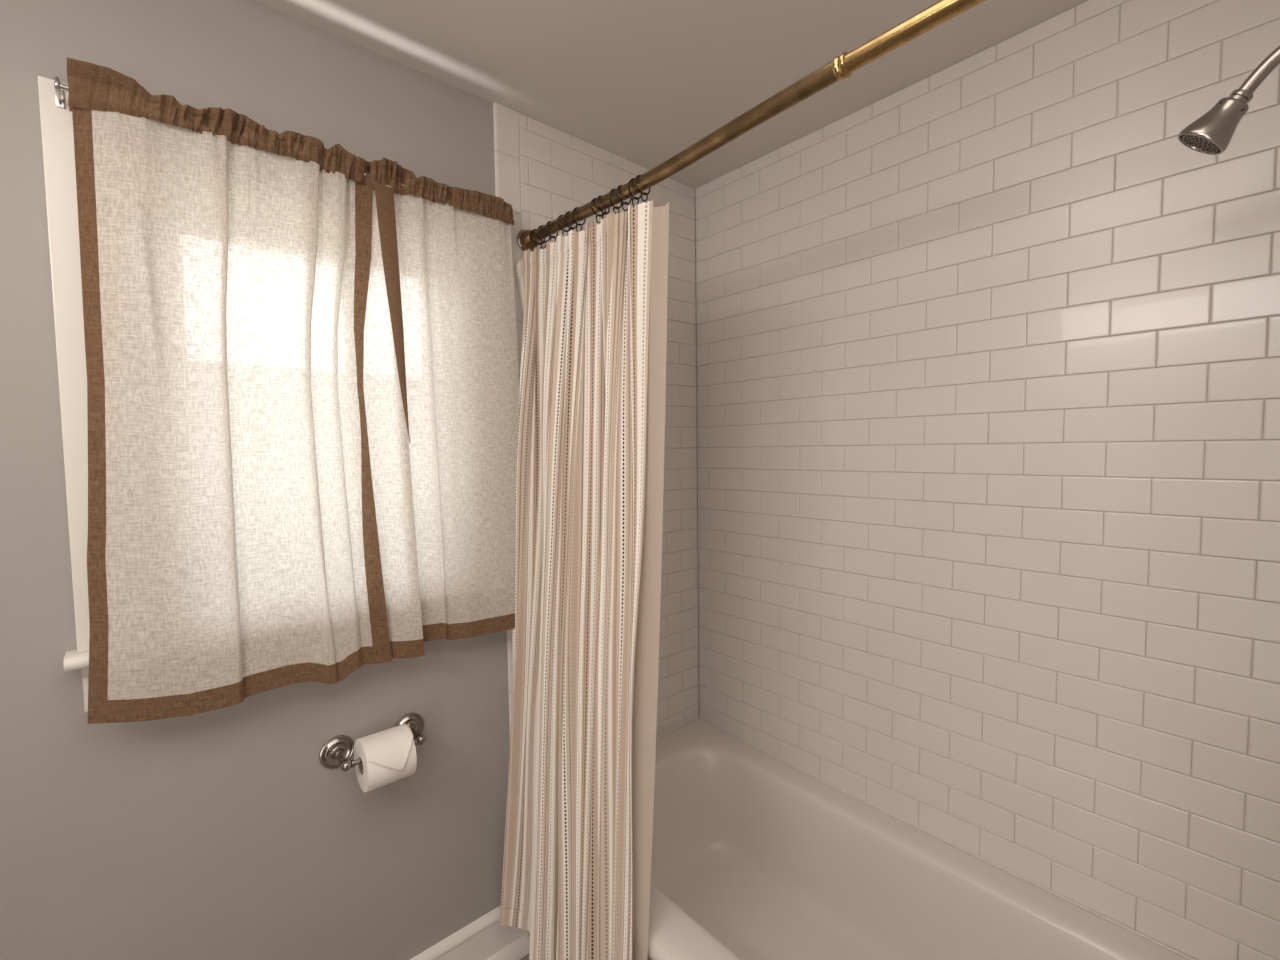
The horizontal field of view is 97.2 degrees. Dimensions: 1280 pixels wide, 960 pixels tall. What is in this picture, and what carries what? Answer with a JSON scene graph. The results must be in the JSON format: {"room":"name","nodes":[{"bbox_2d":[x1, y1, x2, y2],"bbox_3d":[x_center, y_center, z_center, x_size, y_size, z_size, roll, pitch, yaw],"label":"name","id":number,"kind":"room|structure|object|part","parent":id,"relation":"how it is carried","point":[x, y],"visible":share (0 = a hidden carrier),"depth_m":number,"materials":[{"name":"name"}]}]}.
{"room":"bathroom","nodes":[
{"label":"bathroom","id":0,"kind":"room"},
{"bbox_2d":[0,0,698,959],"bbox_3d":[-0.764,0.229,1.377,2.720,2.512,0.131,-4,4,-41],"label":"wall","id":1,"kind":"structure","parent":0,"point":[223,833],"depth_m":1.24,"materials":[{"name":"paint"}]},
{"bbox_2d":[38,76,492,711],"bbox_3d":[-0.752,-0.156,1.338,0.895,1.136,0.179,-4,4,-41],"label":"window","id":2,"kind":"structure","parent":1,"relation":"in","point":[57,134],"depth_m":1.01,"materials":[{"name":"white paint"}]},
{"bbox_3d":[-0.719,-0.213,1.306,0.875,1.020,0.027,-4,4,-41],"label":"casing","id":3,"kind":"part","parent":2,"relation":"part of","materials":[{"name":"white paint"}]},
{"bbox_2d":[54,76,404,185],"bbox_3d":[-0.692,-0.697,1.261,0.861,0.043,0.048,-4,4,-41],"label":"curtain rod","id":4,"kind":"object","parent":2,"relation":"attached to","point":[59,88],"visible":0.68,"depth_m":0.98,"materials":[{"name":"metal"}]},
{"bbox_2d":[67,58,391,723],"bbox_3d":[-0.803,-0.142,1.156,0.524,1.211,0.045,-4,4,-41],"label":"window curtain","id":5,"kind":"object","parent":4,"relation":"hanging from","point":[221,251],"visible":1,"depth_m":1.12,"materials":[{"name":"fabric"}]},
{"bbox_2d":[354,158,519,658],"bbox_3d":[-0.501,-0.165,1.430,0.450,1.193,0.053,-4,4,-41],"label":"window curtain","id":6,"kind":"object","parent":4,"relation":"hanging from","point":[441,376],"visible":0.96,"depth_m":1.42,"materials":[{"name":"fabric"}]},
{"bbox_2d":[319,713,425,771],"bbox_3d":[-0.631,0.648,1.373,0.246,0.077,0.096,-4,4,-41],"label":"toilet paper holder","id":7,"kind":"object","parent":1,"relation":"attached to","point":[337,751],"visible":0.82,"depth_m":1.35,"materials":[{"name":"silver metal"}]},
{"bbox_3d":[-0.721,0.650,1.347,0.077,0.077,0.016,-4,4,-41],"label":"wall plate","id":8,"kind":"part","parent":7,"relation":"part of","materials":[{"name":"silver metal"}]},
{"bbox_3d":[-0.692,0.652,1.313,0.024,0.024,0.086,-4,4,-41],"label":"post","id":9,"kind":"part","parent":7,"relation":"part of","materials":[{"name":"silver metal"}]},
{"bbox_2d":[354,724,416,792],"bbox_3d":[-0.607,0.661,1.346,0.108,0.119,0.122,-4,4,-41],"label":"toilet paper roll","id":10,"kind":"object","parent":7,"relation":"on","point":[387,756],"visible":0.98,"depth_m":1.31,"materials":[{"name":"white paper"}]},
{"bbox_3d":[-0.595,0.642,1.459,0.077,0.077,0.016,-4,4,-41],"label":"wall plate","id":11,"kind":"part","parent":7,"relation":"part of","materials":[{"name":"silver metal"}]},
{"bbox_3d":[-0.565,0.644,1.425,0.024,0.024,0.086,-4,4,-41],"label":"post","id":12,"kind":"part","parent":7,"relation":"part of","materials":[{"name":"silver metal"}]},
{"bbox_2d":[410,905,528,959],"bbox_3d":[-1.028,1.373,1.091,1.842,0.166,0.037,-4,4,-41],"label":"baseboard","id":13,"kind":"structure","parent":1,"relation":"attached to","point":[484,938],"depth_m":1.61,"materials":[{"name":"white paint"}]},
{"bbox_3d":[-1.021,1.432,1.088,1.842,0.048,0.019,-4,4,-41],"label":"shoe moulding","id":14,"kind":"part","parent":13,"relation":"part of","materials":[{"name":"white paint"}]},
{"bbox_2d":[517,0,985,251],"bbox_3d":[0.176,-0.667,1.067,0.065,0.066,1.523,-4,4,-41],"label":"shower rod","id":15,"kind":"object","parent":1,"relation":"attached to","point":[843,66],"visible":0.92,"depth_m":0.98,"materials":[{"name":"gold metal"}]},
{"bbox_2d":[519,229,538,249],"bbox_3d":[-0.313,-0.691,1.618,0.057,0.057,0.033,-4,4,-41],"label":"flange","id":16,"kind":"object","parent":15,"relation":"attached to","point":[525,241],"depth_m":1.61,"materials":[{"name":"gold metal"}]},
{"bbox_2d":[530,229,544,248],"bbox_3d":[-0.286,-0.676,1.588,0.045,0.062,0.012,-3,4,-35],"label":"curtain ring","id":17,"kind":"object","parent":15,"relation":"hanging from","point":[536,244],"visible":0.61,"depth_m":1.58,"materials":[{"name":"brown metal"}]},
{"bbox_2d":[500,200,653,959],"bbox_3d":[-0.175,0.357,1.418,0.205,1.995,0.572,-4,4,-41],"label":"shower curtain","id":18,"kind":"object","parent":17,"relation":"hanging from","point":[581,463],"visible":1,"depth_m":1.37,"materials":[{"name":"fabric"}]},
{"bbox_2d":[537,225,549,248],"bbox_3d":[-0.267,-0.674,1.567,0.045,0.062,0.010,-4,4,-43],"label":"curtain ring","id":19,"kind":"object","parent":15,"relation":"hanging from","point":[541,225],"visible":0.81,"depth_m":1.56,"materials":[{"name":"brown metal"}]},
{"bbox_2d":[546,221,557,241],"bbox_3d":[-0.238,-0.672,1.535,0.008,0.062,0.045,2,4,37],"label":"curtain ring","id":20,"kind":"object","parent":15,"relation":"hanging from","point":[551,237],"visible":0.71,"depth_m":1.53,"materials":[{"name":"brown metal"}]},
{"bbox_2d":[557,215,571,235],"bbox_3d":[-0.198,-0.668,1.489,0.045,0.062,0.011,-3,4,-39],"label":"curtain ring","id":21,"kind":"object","parent":15,"relation":"hanging from","point":[565,230],"visible":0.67,"depth_m":1.48,"materials":[{"name":"brown metal"}]},
{"bbox_2d":[564,211,576,230],"bbox_3d":[-0.179,-0.666,1.468,0.008,0.062,0.045,2,4,40],"label":"curtain ring","id":22,"kind":"object","parent":15,"relation":"hanging from","point":[569,227],"visible":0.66,"depth_m":1.46,"materials":[{"name":"brown metal"}]},
{"bbox_2d":[572,207,585,231],"bbox_3d":[-0.156,-0.664,1.442,0.008,0.062,0.045,2,4,43],"label":"curtain ring","id":23,"kind":"object","parent":15,"relation":"hanging from","point":[579,224],"visible":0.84,"depth_m":1.44,"materials":[{"name":"brown metal"}]},
{"bbox_2d":[591,198,605,222],"bbox_3d":[-0.100,-0.658,1.380,0.045,0.062,0.009,-3,4,-35],"label":"curtain ring","id":24,"kind":"object","parent":15,"relation":"hanging from","point":[599,215],"visible":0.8,"depth_m":1.38,"materials":[{"name":"brown metal"}]},
{"bbox_2d":[597,195,609,217],"bbox_3d":[-0.087,-0.657,1.366,0.012,0.062,0.045,2,4,37],"label":"curtain ring","id":25,"kind":"object","parent":15,"relation":"hanging from","point":[599,196],"visible":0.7,"depth_m":1.36,"materials":[{"name":"brown metal"}]},
{"bbox_2d":[609,189,621,212],"bbox_3d":[-0.057,-0.653,1.331,0.007,0.062,0.045,2,4,40],"label":"curtain ring","id":26,"kind":"object","parent":15,"relation":"hanging from","point":[615,207],"visible":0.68,"depth_m":1.32,"materials":[{"name":"brown metal"}]},
{"bbox_2d":[616,185,631,210],"bbox_3d":[-0.035,-0.652,1.307,0.045,0.062,0.012,-3,4,-38],"label":"curtain ring","id":27,"kind":"object","parent":15,"relation":"hanging from","point":[620,200],"visible":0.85,"depth_m":1.30,"materials":[{"name":"brown metal"}]},
{"bbox_2d":[628,178,640,205],"bbox_3d":[-0.010,-0.650,1.279,0.045,0.062,0.008,-4,4,-44],"label":"curtain ring","id":28,"kind":"object","parent":15,"relation":"hanging from","point":[632,196],"visible":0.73,"depth_m":1.27,"materials":[{"name":"brown metal"}]},
{"bbox_2d":[635,175,650,201],"bbox_3d":[0.008,-0.649,1.259,0.045,0.062,0.013,-3,4,-38],"label":"curtain ring","id":29,"kind":"object","parent":15,"relation":"hanging from","point":[637,176],"visible":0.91,"depth_m":1.25,"materials":[{"name":"brown metal"}]},
{"bbox_2d":[632,202,668,959],"bbox_3d":[0.004,0.345,1.259,0.137,1.912,0.134,-4,4,-41],"label":"liner","id":30,"kind":"object","parent":29,"relation":"hanging from","point":[646,659],"visible":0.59,"depth_m":1.24,"materials":[{"name":"white plastic"}]},
{"bbox_2d":[520,954,528,959],"bbox_3d":[0.041,1.500,0.495,2.640,0.050,2.360,-4,4,-41],"label":"floor","id":31,"kind":"structure","parent":0,"point":[526,957],"depth_m":1.67,"materials":[{"name":"stone"}]},
{"bbox_2d":[528,718,1188,959],"bbox_3d":[0.438,1.194,1.380,0.805,0.452,1.522,-4,4,-41],"label":"bathtub","id":32,"kind":"object","parent":31,"relation":"on","point":[755,856],"visible":0.65,"depth_m":1.62,"materials":[{"name":"white ceramic"}]},
{"bbox_2d":[256,0,1087,188],"bbox_3d":[0.012,-1.023,0.352,2.840,0.080,2.550,-4,4,-41],"label":"ceiling","id":33,"kind":"structure","parent":0,"point":[641,82],"depth_m":1.37,"materials":[{"name":"grey paint"}]},
{"bbox_2d":[695,0,1279,959],"bbox_3d":[0.794,0.196,1.592,0.101,2.512,1.632,-4,4,-41],"label":"wall","id":34,"kind":"structure","parent":0,"point":[987,352],"depth_m":1.34,"materials":[{"name":"tile"}]},
{"bbox_2d":[656,716,1195,959],"bbox_3d":[0.471,0.978,1.406,0.705,0.033,1.517,-4,4,-41],"label":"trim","id":35,"kind":"structure","parent":34,"relation":"attached to","point":[819,779],"depth_m":1.49,"materials":[{"name":"tile"}]},
{"bbox_3d":[0.961,0.242,0.717,0.815,2.512,0.101,-4,4,-41],"label":"wall","id":36,"kind":"structure","parent":0,"visible":0},
{"bbox_2d":[1177,45,1279,154],"bbox_3d":[0.877,-0.561,0.793,0.065,0.162,0.176,-4,4,-41],"label":"sprayer","id":37,"kind":"object","parent":36,"relation":"attached to","point":[1212,132],"visible":1,"depth_m":0.81,"materials":[{"name":"silver metal"}]},
{"bbox_3d":[0.898,-0.583,0.772,0.019,0.076,0.116,-4,4,-41],"label":"arm","id":38,"kind":"part","parent":37,"relation":"part of","materials":[{"name":"silver metal"}]}
]}

